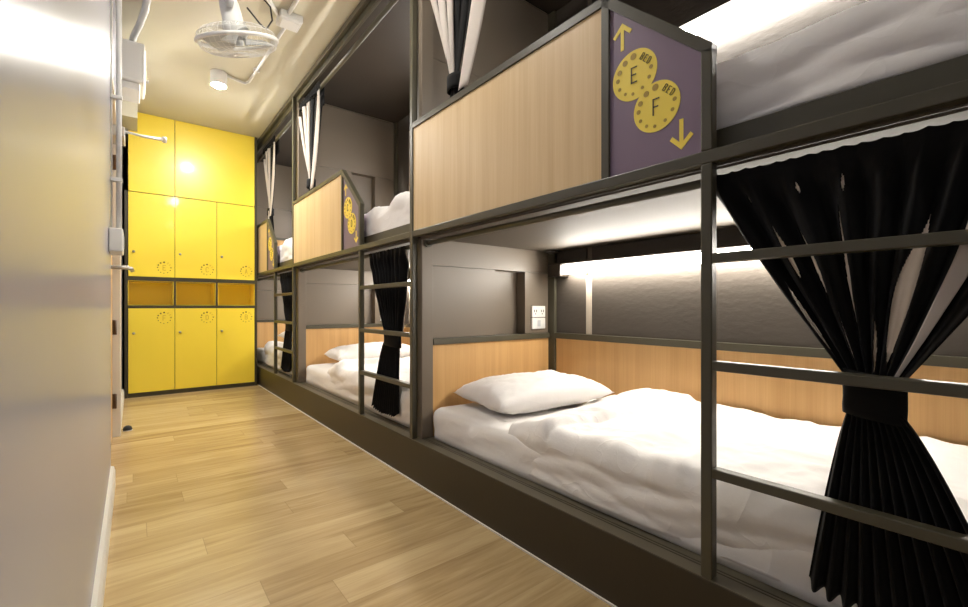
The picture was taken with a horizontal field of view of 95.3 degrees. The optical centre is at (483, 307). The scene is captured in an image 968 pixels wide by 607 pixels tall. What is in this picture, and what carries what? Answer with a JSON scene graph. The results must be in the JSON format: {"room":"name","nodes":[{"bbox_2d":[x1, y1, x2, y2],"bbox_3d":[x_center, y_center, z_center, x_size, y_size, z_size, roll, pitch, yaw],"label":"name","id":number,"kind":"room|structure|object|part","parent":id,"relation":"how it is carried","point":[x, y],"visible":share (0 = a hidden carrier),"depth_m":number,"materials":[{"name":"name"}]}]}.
{"room":"dormitory","nodes":[
{"label":"dormitory","id":0,"kind":"room"},
{"bbox_2d":[0,0,123,606],"bbox_3d":[-1.675,-0.525,1.837,0.160,2.850,7.960,0,0,-38],"label":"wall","id":1,"kind":"structure","parent":0,"point":[55,256],"depth_m":0.65,"materials":[{"name":"grey paint"}]},
{"bbox_2d":[91,466,114,606],"bbox_3d":[-0.502,0.850,0.502,0.018,0.100,4.410,0,0,-38],"label":"baseboard","id":2,"kind":"structure","parent":1,"relation":"attached to","point":[101,568],"depth_m":1.50,"materials":[{"name":"white paint"}]},
{"bbox_2d":[108,227,123,255],"bbox_3d":[-1.743,-0.308,2.096,0.054,0.107,0.210,0,0,-38],"label":"box","id":3,"kind":"object","parent":1,"relation":"attached to","point":[115,235],"visible":1,"depth_m":2.02,"materials":[{"name":"white plastic"}]},
{"bbox_2d":[110,0,122,227],"bbox_3d":[-1.792,-1.156,2.152,0.048,1.584,0.036,0,0,-38],"label":"cable conduit","id":4,"kind":"object","parent":1,"relation":"attached to","point":[118,98],"visible":0.89,"depth_m":2.15,"materials":[{"name":"white plastic"}]},
{"bbox_2d":[121,389,123,425],"bbox_3d":[-3.064,0.850,3.731,0.018,0.100,1.505,0,0,-38],"label":"baseboard","id":5,"kind":"structure","parent":1,"relation":"attached to","point":[122,392],"depth_m":3.79,"materials":[{"name":"white paint"}]},
{"bbox_2d":[122,100,137,152],"bbox_3d":[-3.648,-1.849,4.548,0.118,0.199,1.260,0,0,-38],"label":"trim","id":6,"kind":"structure","parent":1,"relation":"attached to","point":[129,109],"depth_m":4.09,"materials":[{"name":"beige"}]},
{"bbox_2d":[122,38,148,103],"bbox_3d":[-2.496,-1.660,3.145,0.178,0.320,0.330,0,0,-38],"label":"electrical box","id":7,"kind":"object","parent":1,"relation":"attached to","point":[134,81],"visible":0.68,"depth_m":3.03,"materials":[{"name":"white plastic"}]},
{"bbox_2d":[129,0,150,41],"bbox_3d":[-2.240,-1.885,2.887,0.715,0.128,0.066,0,0,44],"label":"conduit","id":8,"kind":"object","parent":7,"relation":"attached to","point":[143,14],"visible":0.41,"depth_m":2.93,"materials":[{"name":"grey plastic"}]},
{"bbox_2d":[111,81,166,440],"bbox_3d":[-2.179,-0.185,2.739,0.392,2.170,1.140,0,0,-38],"label":"door","id":9,"kind":"structure","parent":1,"relation":"in","point":[116,267],"depth_m":3.06,"materials":[{"name":"beige wood"}]},
{"bbox_3d":[-2.281,-0.185,2.658,0.130,2.170,1.140,0,0,-38],"label":"frame","id":10,"kind":"part","parent":9,"relation":"part of","materials":[{"name":"white paint"}]},
{"bbox_3d":[-1.940,-0.207,2.392,0.081,0.026,0.190,0,0,-2],"label":"handle","id":11,"kind":"part","parent":9,"relation":"part of","materials":[{"name":"silver metal"}]},
{"bbox_3d":[-2.430,-1.220,3.148,0.277,0.061,0.140,0,0,-38],"label":"closer arm","id":12,"kind":"part","parent":9,"relation":"part of","materials":[{"name":"white paint"}]},
{"bbox_2d":[124,153,291,385],"bbox_3d":[-3.244,-0.525,5.737,2.550,2.850,0.100,0,0,-38],"label":"wall","id":13,"kind":"structure","parent":0,"point":[125,154],"depth_m":5.01,"materials":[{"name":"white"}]},
{"bbox_2d":[122,0,546,139],"bbox_3d":[-0.758,-2.000,2.564,2.600,0.100,8.160,0,0,-38],"label":"ceiling","id":14,"kind":"structure","parent":0,"point":[179,88],"depth_m":3.49,"materials":[{"name":"beige paint"}]},
{"bbox_2d":[210,69,226,88],"bbox_3d":[-2.203,-1.882,3.665,0.120,0.134,0.120,0,0,-38],"label":"ceiling lamp","id":15,"kind":"object","parent":14,"relation":"attached to","point":[218,78],"visible":1,"depth_m":3.63,"materials":[{"name":"white plastic"}]},
{"bbox_3d":[-2.203,-1.852,3.665,0.080,0.074,0.080,0,0,-38],"label":"bulb","id":16,"kind":"part","parent":15,"relation":"part of","materials":[{"name":"white"}]},
{"bbox_2d":[194,0,278,57],"bbox_3d":[-1.310,-1.630,2.350,0.389,0.638,0.395,0,0,-38],"label":"ceiling fan","id":17,"kind":"object","parent":14,"relation":"hanging from","point":[235,31],"visible":1,"depth_m":2.29,"materials":[{"name":"white plastic"}]},
{"bbox_3d":[-1.409,-1.420,2.365,0.148,0.040,0.147,0,0,11],"label":"blade","id":18,"kind":"part","parent":17,"relation":"part of","materials":[{"name":"grey plastic"}]},
{"bbox_3d":[-1.277,-1.387,2.252,0.122,0.104,0.162,0,0,-38],"label":"blade","id":19,"kind":"part","parent":17,"relation":"part of","materials":[{"name":"grey plastic"}]},
{"bbox_3d":[-1.249,-1.456,2.423,0.159,0.104,0.126,0,0,-38],"label":"blade","id":20,"kind":"part","parent":17,"relation":"part of","materials":[{"name":"grey plastic"}]},
{"bbox_3d":[-1.211,-1.600,2.387,0.130,0.188,0.015,0,0,-28],"label":"cord","id":21,"kind":"part","parent":17,"relation":"part of","materials":[{"name":"black rubber"}]},
{"bbox_2d":[227,28,285,84],"bbox_3d":[-1.712,-1.935,3.430,1.056,0.029,0.172,0,0,40],"label":"conduit","id":22,"kind":"object","parent":14,"relation":"attached to","point":[256,70],"visible":0.68,"depth_m":3.57,"materials":[{"name":"white plastic"}]},
{"bbox_2d":[267,0,278,15],"bbox_3d":[-1.355,-1.933,2.689,0.046,0.026,0.454,0,0,1],"label":"conduit","id":23,"kind":"object","parent":14,"relation":"attached to","point":[270,2],"visible":1,"depth_m":2.84,"materials":[{"name":"white plastic"}]},
{"bbox_2d":[276,8,302,32],"bbox_3d":[-1.310,-1.921,2.969,0.140,0.055,0.140,0,0,-38],"label":"junction box","id":24,"kind":"object","parent":14,"relation":"attached to","point":[293,22],"visible":1,"depth_m":2.94,"materials":[{"name":"white plastic"}]},
{"bbox_2d":[287,0,299,14],"bbox_3d":[-0.808,-1.934,2.337,0.066,0.030,1.466,0,0,-38],"label":"conduit","id":25,"kind":"object","parent":14,"relation":"attached to","point":[295,2],"visible":1,"depth_m":2.83,"materials":[{"name":"white plastic"}]},
{"bbox_2d":[103,384,611,606],"bbox_3d":[-0.758,0.950,2.564,2.600,0.100,8.160,0,0,-38],"label":"floor","id":26,"kind":"structure","parent":0,"point":[227,497],"depth_m":1.79,"materials":[{"name":"laminate"}]},
{"bbox_2d":[122,425,132,431],"bbox_3d":[-2.601,0.881,3.221,0.060,0.037,0.060,0,0,-38],"label":"door stop","id":27,"kind":"object","parent":26,"relation":"on","point":[127,427],"visible":1,"depth_m":3.21,"materials":[{"name":"black rubber"}]},
{"bbox_2d":[125,112,256,398],"bbox_3d":[-3.329,-0.524,5.033,1.182,2.848,0.856,0,0,-38],"label":"tall cabinet","id":28,"kind":"object","parent":26,"relation":"on","point":[191,198],"visible":1,"depth_m":4.68,"materials":[{"name":"yellow wood"}]},
{"bbox_3d":[-3.372,-1.550,4.484,0.376,0.795,0.018,0,0,-38],"label":"panel","id":29,"kind":"part","parent":28,"relation":"part of","materials":[{"name":"yellow laminate"}]},
{"bbox_3d":[-3.372,-0.727,4.484,0.376,0.839,0.018,0,0,-38],"label":"door","id":30,"kind":"part","parent":28,"relation":"part of","materials":[{"name":"yellow laminate"}]},
{"bbox_3d":[-3.372,0.434,4.484,0.376,0.844,0.018,0,0,-38],"label":"door","id":31,"kind":"part","parent":28,"relation":"part of","materials":[{"name":"yellow laminate"}]},
{"bbox_3d":[-3.076,-0.727,4.719,0.372,0.839,0.018,0,0,-38],"label":"door","id":32,"kind":"part","parent":28,"relation":"part of","materials":[{"name":"yellow laminate"}]},
{"bbox_3d":[-3.076,0.434,4.719,0.372,0.844,0.018,0,0,-38],"label":"door","id":33,"kind":"part","parent":28,"relation":"part of","materials":[{"name":"yellow laminate"}]},
{"bbox_3d":[-2.929,-1.550,4.836,0.748,0.795,0.018,0,0,-38],"label":"panel","id":34,"kind":"part","parent":28,"relation":"part of","materials":[{"name":"yellow laminate"}]},
{"bbox_3d":[-2.782,-0.727,4.953,0.372,0.839,0.018,0,0,-38],"label":"door","id":35,"kind":"part","parent":28,"relation":"part of","materials":[{"name":"yellow laminate"}]},
{"bbox_3d":[-2.782,0.434,4.953,0.372,0.844,0.018,0,0,-38],"label":"door","id":36,"kind":"part","parent":28,"relation":"part of","materials":[{"name":"yellow laminate"}]},
{"bbox_2d":[257,361,816,606],"bbox_3d":[-0.666,0.792,3.471,1.024,0.215,6.647,0,0,-38],"label":"platform","id":37,"kind":"object","parent":26,"relation":"on","point":[620,563],"visible":0.24,"depth_m":1.56,"materials":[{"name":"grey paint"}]},
{"bbox_2d":[257,348,291,375],"bbox_3d":[-2.002,0.600,5.204,0.904,0.165,2.076,0,0,-38],"label":"mattress","id":38,"kind":"object","parent":37,"relation":"on","point":[261,354],"visible":0.05,"depth_m":5.38,"materials":[{"name":"white fabric"}]},
{"bbox_2d":[264,341,287,372],"bbox_3d":[-1.856,0.532,4.998,0.935,0.276,1.573,0,0,-38],"label":"duvet","id":39,"kind":"object","parent":38,"relation":"on","point":[269,346],"visible":0.11,"depth_m":4.99,"materials":[{"name":"white fabric"}]},
{"bbox_2d":[257,94,297,373],"bbox_3d":[-2.039,-0.632,5.208,1.020,2.632,2.225,0,0,-38],"label":"bunk bed","id":40,"kind":"object","parent":37,"relation":"on","point":[271,322],"visible":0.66,"depth_m":5.79,"materials":[{"name":"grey metal"}]},
{"bbox_3d":[-2.709,-0.661,5.256,0.018,0.528,1.176,0,0,-38],"label":"guard panel","id":41,"kind":"part","parent":40,"relation":"part of","materials":[{"name":"brown wood"}]},
{"bbox_3d":[-2.606,-0.676,5.126,0.030,0.561,1.510,0,0,-38],"label":"guard frame","id":42,"kind":"part","parent":40,"relation":"part of","materials":[{"name":"beige wood"}]},
{"bbox_3d":[-2.365,-0.332,4.910,0.025,0.025,2.082,0,0,-38],"label":"curtain rod","id":43,"kind":"part","parent":40,"relation":"part of","materials":[{"name":"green metal"}]},
{"bbox_2d":[263,135,278,229],"bbox_3d":[-2.380,-1.248,4.934,0.077,1.175,0.586,0,0,-38],"label":"curtain","id":44,"kind":"object","parent":40,"relation":"hanging from","point":[271,154],"visible":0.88,"depth_m":4.90,"materials":[{"name":"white fabric"}]},
{"bbox_3d":[-2.667,0.442,6.061,0.883,0.484,0.079,0,0,-38],"label":"headboard","id":45,"kind":"part","parent":40,"relation":"part of","materials":[{"name":"brown wood"}]},
{"bbox_3d":[-2.365,-1.800,4.910,0.032,0.032,2.082,0,0,-38],"label":"curtain rod","id":46,"kind":"part","parent":40,"relation":"part of","materials":[{"name":"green metal"}]},
{"bbox_3d":[-2.145,0.015,4.545,0.030,1.337,0.028,0,0,-38],"label":"ladder post","id":47,"kind":"part","parent":40,"relation":"part of","materials":[{"name":"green metal"}]},
{"bbox_3d":[-2.667,-0.651,6.061,0.883,0.498,0.079,0,0,-38],"label":"headboard","id":48,"kind":"part","parent":40,"relation":"part of","materials":[{"name":"brown wood"}]},
{"bbox_3d":[-2.361,-0.431,4.908,0.022,0.062,2.085,0,0,-38],"label":"deck rail","id":49,"kind":"part","parent":40,"relation":"part of","materials":[{"name":"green metal"}]},
{"bbox_2d":[280,271,291,371],"bbox_3d":[-1.929,0.151,4.345,0.059,0.984,0.468,0,0,-37],"label":"curtain","id":50,"kind":"object","parent":40,"relation":"hanging from","point":[285,278],"visible":0.76,"depth_m":4.30,"materials":[{"name":"black fabric"}]},
{"bbox_3d":[-2.001,-0.479,5.201,0.907,0.154,2.081,0,0,-38],"label":"mattress","id":51,"kind":"object","parent":40,"relation":"on","visible":0},
{"bbox_2d":[277,238,291,262],"bbox_3d":[-1.818,-0.574,4.939,0.950,0.288,1.430,0,0,-38],"label":"duvet","id":52,"kind":"object","parent":51,"relation":"on","point":[284,252],"visible":0.13,"depth_m":4.44,"materials":[{"name":"white fabric"}]},
{"bbox_2d":[292,0,420,413],"bbox_3d":[-0.681,-0.632,3.497,1.020,2.632,2.225,0,0,-38],"label":"bunk bed","id":53,"kind":"object","parent":37,"relation":"on","point":[363,162],"visible":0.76,"depth_m":4.00,"materials":[{"name":"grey metal"}]},
{"bbox_3d":[-1.726,-0.632,4.017,0.030,2.632,0.030,0,0,-38],"label":"post","id":54,"kind":"part","parent":53,"relation":"part of","materials":[{"name":"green metal"}]},
{"bbox_2d":[298,81,324,190],"bbox_3d":[-1.479,-1.272,3.797,0.075,1.125,0.573,0,0,-38],"label":"curtain","id":55,"kind":"object","parent":53,"relation":"hanging from","point":[312,114],"visible":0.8,"depth_m":3.77,"materials":[{"name":"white fabric"}]},
{"bbox_3d":[-1.351,-0.661,3.544,0.018,0.528,1.176,0,0,-38],"label":"guard panel","id":56,"kind":"part","parent":53,"relation":"part of","materials":[{"name":"brown wood"}]},
{"bbox_3d":[-1.248,-0.676,3.414,0.030,0.561,1.510,0,0,-38],"label":"guard frame","id":57,"kind":"part","parent":53,"relation":"part of","materials":[{"name":"beige wood"}]},
{"bbox_3d":[-1.309,0.442,4.349,0.883,0.484,0.079,0,0,-38],"label":"headboard","id":58,"kind":"part","parent":53,"relation":"part of","materials":[{"name":"brown wood"}]},
{"bbox_3d":[-1.006,-1.800,3.199,0.032,0.032,2.082,0,0,-38],"label":"curtain rod","id":59,"kind":"part","parent":53,"relation":"part of","materials":[{"name":"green metal"}]},
{"bbox_3d":[-1.006,-0.332,3.199,0.025,0.025,2.082,0,0,-38],"label":"curtain rod","id":60,"kind":"part","parent":53,"relation":"part of","materials":[{"name":"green metal"}]},
{"bbox_3d":[-0.787,0.015,2.834,0.030,1.337,0.028,0,0,-38],"label":"ladder post","id":61,"kind":"part","parent":53,"relation":"part of","materials":[{"name":"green metal"}]},
{"bbox_3d":[-1.003,-0.431,3.196,0.022,0.062,2.085,0,0,-38],"label":"deck rail","id":62,"kind":"part","parent":53,"relation":"part of","materials":[{"name":"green metal"}]},
{"bbox_2d":[369,246,408,416],"bbox_3d":[-0.573,0.151,2.635,0.056,0.984,0.477,0,0,-38],"label":"curtain","id":63,"kind":"object","parent":53,"relation":"hanging from","point":[392,265],"visible":0.9,"depth_m":2.58,"materials":[{"name":"black fabric"}]},
{"bbox_3d":[-0.254,0.442,3.766,0.016,0.484,2.036,0,0,-38],"label":"panel","id":64,"kind":"part","parent":53,"relation":"part of","materials":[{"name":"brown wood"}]},
{"bbox_3d":[-0.644,-0.480,3.491,0.906,0.155,2.073,0,0,-38],"label":"mattress","id":65,"kind":"object","parent":53,"relation":"on","visible":0},
{"bbox_2d":[364,191,409,236],"bbox_3d":[-0.464,-0.564,3.229,0.942,0.263,1.434,0,0,-38],"label":"duvet","id":66,"kind":"object","parent":65,"relation":"on","point":[378,219],"visible":0.23,"depth_m":2.63,"materials":[{"name":"white fabric"}]},
{"bbox_2d":[306,363,409,427],"bbox_3d":[-0.643,0.602,3.493,0.906,0.162,2.076,0,0,-38],"label":"mattress","id":67,"kind":"object","parent":37,"relation":"on","point":[317,376],"visible":0.12,"depth_m":3.66,"materials":[{"name":"white fabric"}]},
{"bbox_2d":[324,342,409,360],"bbox_3d":[-1.043,0.413,4.081,0.740,0.168,0.500,0,0,-33],"label":"pillow","id":68,"kind":"object","parent":67,"relation":"on","point":[372,349],"visible":0.47,"depth_m":3.88,"materials":[{"name":"white fabric"}]},
{"bbox_2d":[327,356,409,425],"bbox_3d":[-0.490,0.538,3.287,0.924,0.261,1.562,0,0,-38],"label":"duvet","id":69,"kind":"object","parent":67,"relation":"on","point":[344,374],"visible":0.23,"depth_m":3.13,"materials":[{"name":"white fabric"}]},
{"bbox_2d":[433,399,835,606],"bbox_3d":[0.715,0.599,1.781,0.909,0.167,2.083,0,0,-38],"label":"mattress","id":70,"kind":"object","parent":37,"relation":"on","point":[476,430],"visible":0.16,"depth_m":1.78,"materials":[{"name":"white fabric"}]},
{"bbox_2d":[453,370,613,414],"bbox_3d":[0.257,0.441,2.355,0.700,0.162,0.500,0,0,-29],"label":"pillow","id":71,"kind":"object","parent":70,"relation":"on","point":[524,392],"visible":1,"depth_m":2.20,"materials":[{"name":"white fabric"}]},
{"bbox_2d":[508,388,967,606],"bbox_3d":[0.866,0.539,1.581,0.918,0.261,1.567,0,0,-38],"label":"duvet","id":72,"kind":"object","parent":70,"relation":"on","point":[632,455],"visible":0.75,"depth_m":1.40,"materials":[{"name":"white fabric"}]},
{"bbox_2d":[410,0,967,579],"bbox_3d":[0.686,-0.632,1.774,1.020,2.632,2.255,0,0,-38],"label":"bunk bed","id":73,"kind":"object","parent":37,"relation":"on","point":[574,128],"visible":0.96,"depth_m":1.81,"materials":[{"name":"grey metal"}]},
{"bbox_3d":[-0.368,-0.632,2.306,0.030,2.632,0.030,0,0,-38],"label":"post","id":74,"kind":"part","parent":73,"relation":"part of","materials":[{"name":"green metal"}]},
{"bbox_2d":[430,0,485,97],"bbox_3d":[-0.126,-1.272,2.090,0.078,1.125,0.588,0,0,-38],"label":"curtain","id":75,"kind":"object","parent":73,"relation":"hanging from","point":[465,17],"visible":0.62,"depth_m":2.07,"materials":[{"name":"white fabric"}]},
{"bbox_3d":[0.050,0.442,2.638,0.883,0.484,0.079,0,0,-38],"label":"headboard","id":76,"kind":"part","parent":73,"relation":"part of","materials":[{"name":"brown wood"}]},
{"bbox_3d":[0.007,-0.661,1.833,0.018,0.528,1.176,0,0,-38],"label":"guard panel","id":77,"kind":"part","parent":73,"relation":"part of","materials":[{"name":"brown wood"}]},
{"bbox_2d":[531,306,544,328],"bbox_3d":[0.348,0.066,2.819,0.118,0.145,0.014,0,0,-38],"label":"wall socket","id":78,"kind":"object","parent":73,"relation":"attached to","point":[536,311],"visible":1,"depth_m":2.81,"materials":[{"name":"white plastic"}]},
{"bbox_3d":[0.347,0.029,2.821,0.118,0.071,0.012,0,0,-38],"label":"plate","id":79,"kind":"part","parent":78,"relation":"part of","materials":[{"name":"white plastic"}]},
{"bbox_3d":[0.347,0.103,2.821,0.118,0.070,0.012,0,0,-38],"label":"plate","id":80,"kind":"part","parent":78,"relation":"part of","materials":[{"name":"white plastic"}]},
{"bbox_2d":[544,250,558,253],"bbox_3d":[0.429,-0.347,2.798,0.090,0.020,0.090,0,0,-38],"label":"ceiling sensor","id":81,"kind":"object","parent":73,"relation":"attached to","point":[545,251],"visible":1,"depth_m":2.77,"materials":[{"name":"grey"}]},
{"bbox_3d":[0.111,-0.676,1.703,0.030,0.561,1.510,0,0,-38],"label":"guard frame","id":82,"kind":"part","parent":73,"relation":"part of","materials":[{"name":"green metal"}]},
{"bbox_2d":[548,243,750,277],"bbox_3d":[1.022,-0.233,2.087,0.080,0.086,1.880,0,0,-38],"label":"wall lamp","id":83,"kind":"object","parent":73,"relation":"attached to","point":[684,256],"visible":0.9,"depth_m":2.32,"materials":[{"name":"grey plastic"}]},
{"bbox_2d":[562,248,750,273],"bbox_3d":[1.035,-0.230,2.045,0.032,0.051,1.758,0,0,-38],"label":"diffuser","id":84,"kind":"object","parent":83,"relation":"attached to","point":[693,258],"depth_m":2.31,"materials":[{"name":"white plastic"}]},
{"bbox_3d":[0.352,-0.332,1.487,0.025,0.025,2.082,0,0,-38],"label":"curtain rod","id":85,"kind":"part","parent":73,"relation":"part of","materials":[{"name":"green metal"}]},
{"bbox_3d":[0.571,0.015,1.122,0.030,1.337,0.028,0,0,-38],"label":"ladder post","id":86,"kind":"part","parent":73,"relation":"part of","materials":[{"name":"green metal"}]},
{"bbox_2d":[677,0,767,34],"bbox_3d":[1.252,-1.318,1.798,0.080,0.086,1.140,0,0,-38],"label":"wall lamp","id":87,"kind":"object","parent":73,"relation":"attached to","point":[726,10],"visible":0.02,"depth_m":2.00,"materials":[{"name":"grey plastic"}]},
{"bbox_3d":[1.104,0.442,2.055,0.016,0.484,2.036,0,0,-38],"label":"panel","id":88,"kind":"part","parent":73,"relation":"part of","materials":[{"name":"brown wood"}]},
{"bbox_2d":[717,119,967,606],"bbox_3d":[0.798,0.150,0.907,0.060,0.982,0.659,0,0,-37],"label":"curtain","id":89,"kind":"object","parent":73,"relation":"hanging from","point":[884,313],"visible":0.88,"depth_m":0.89,"materials":[{"name":"black fabric"}]},
{"bbox_3d":[0.355,-0.431,1.485,0.022,0.062,2.085,0,0,-38],"label":"deck rail","id":90,"kind":"part","parent":73,"relation":"part of","materials":[{"name":"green metal"}]},
{"bbox_3d":[0.715,-0.480,1.780,0.903,0.156,2.076,0,0,-38],"label":"mattress","id":91,"kind":"object","parent":73,"relation":"on","visible":0},
{"bbox_2d":[717,0,967,129],"bbox_3d":[0.713,-0.567,1.760,0.919,0.219,2.034,0,0,-38],"label":"duvet","id":92,"kind":"object","parent":91,"relation":"on","point":[871,41],"visible":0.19,"depth_m":0.96,"materials":[{"name":"white fabric"}]},
{"bbox_2d":[393,0,960,356],"bbox_3d":[0.190,-0.525,3.317,0.119,2.850,7.960,0,0,-38],"label":"wall","id":93,"kind":"structure","parent":0,"point":[589,1],"depth_m":2.65,"materials":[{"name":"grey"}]}
]}

